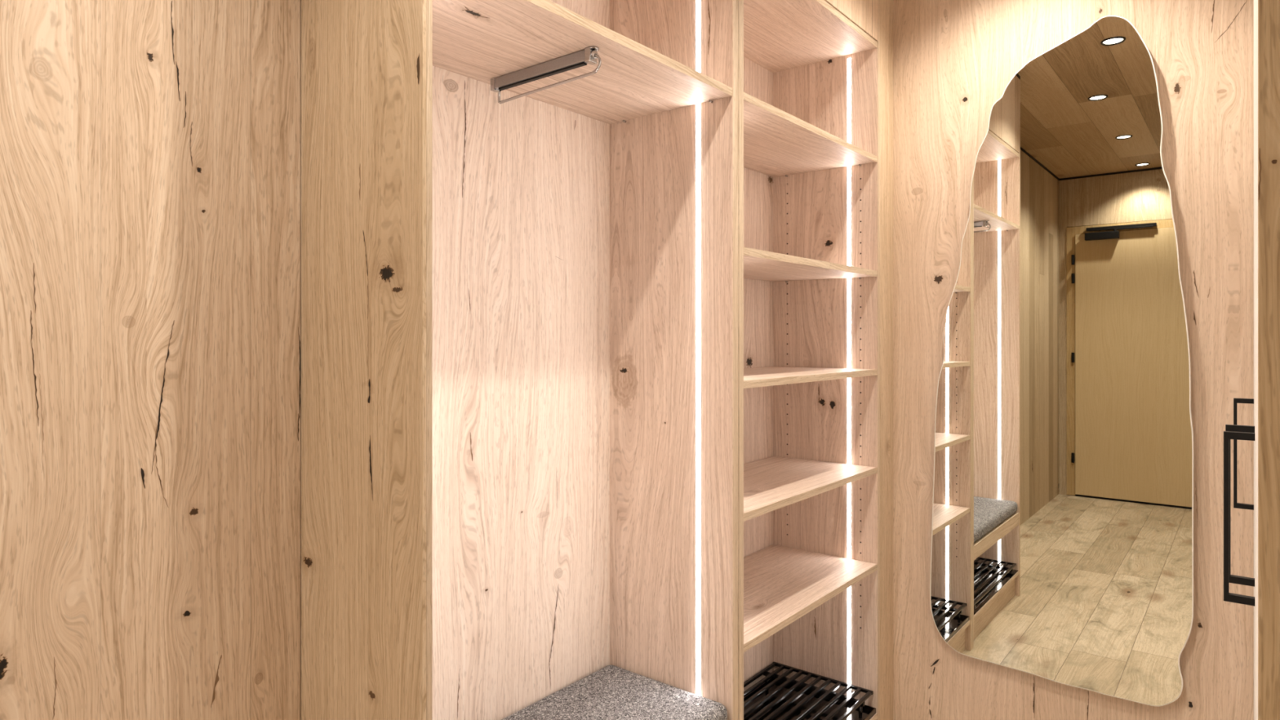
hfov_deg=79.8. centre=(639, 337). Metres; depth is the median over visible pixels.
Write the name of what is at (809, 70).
open shelf unit
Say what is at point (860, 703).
shoe rack
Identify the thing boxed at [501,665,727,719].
seat cushion
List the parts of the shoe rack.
frame rail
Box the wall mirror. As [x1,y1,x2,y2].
[929,15,1193,706]
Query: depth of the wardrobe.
1.57 m
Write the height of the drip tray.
0.016 m
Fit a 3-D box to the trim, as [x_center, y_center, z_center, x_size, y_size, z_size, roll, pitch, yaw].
[0.739,0.003,2.320,0.016,2.454,0.111,0,0,39]
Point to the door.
(953, 60)
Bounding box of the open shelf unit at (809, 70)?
[737,0,879,719]
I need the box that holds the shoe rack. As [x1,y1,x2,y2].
[743,661,873,719]
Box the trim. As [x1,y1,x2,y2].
[880,0,893,719]
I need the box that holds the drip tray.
[743,678,875,719]
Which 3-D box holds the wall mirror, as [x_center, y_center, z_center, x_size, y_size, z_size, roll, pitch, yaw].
[1.111,0.048,2.073,0.630,1.755,0.032,0,0,39]
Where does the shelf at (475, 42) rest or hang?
attached to the wardrobe
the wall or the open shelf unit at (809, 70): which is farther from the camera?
the open shelf unit at (809, 70)
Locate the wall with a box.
[0,0,300,719]
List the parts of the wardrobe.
panel, pull out rail, panel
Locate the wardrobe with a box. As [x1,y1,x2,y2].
[300,0,737,719]
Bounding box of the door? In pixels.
[893,0,1253,719]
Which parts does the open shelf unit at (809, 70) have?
panel, panel, shelf, shelf, shelf, shelf, shelf, panel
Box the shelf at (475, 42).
[432,0,731,124]

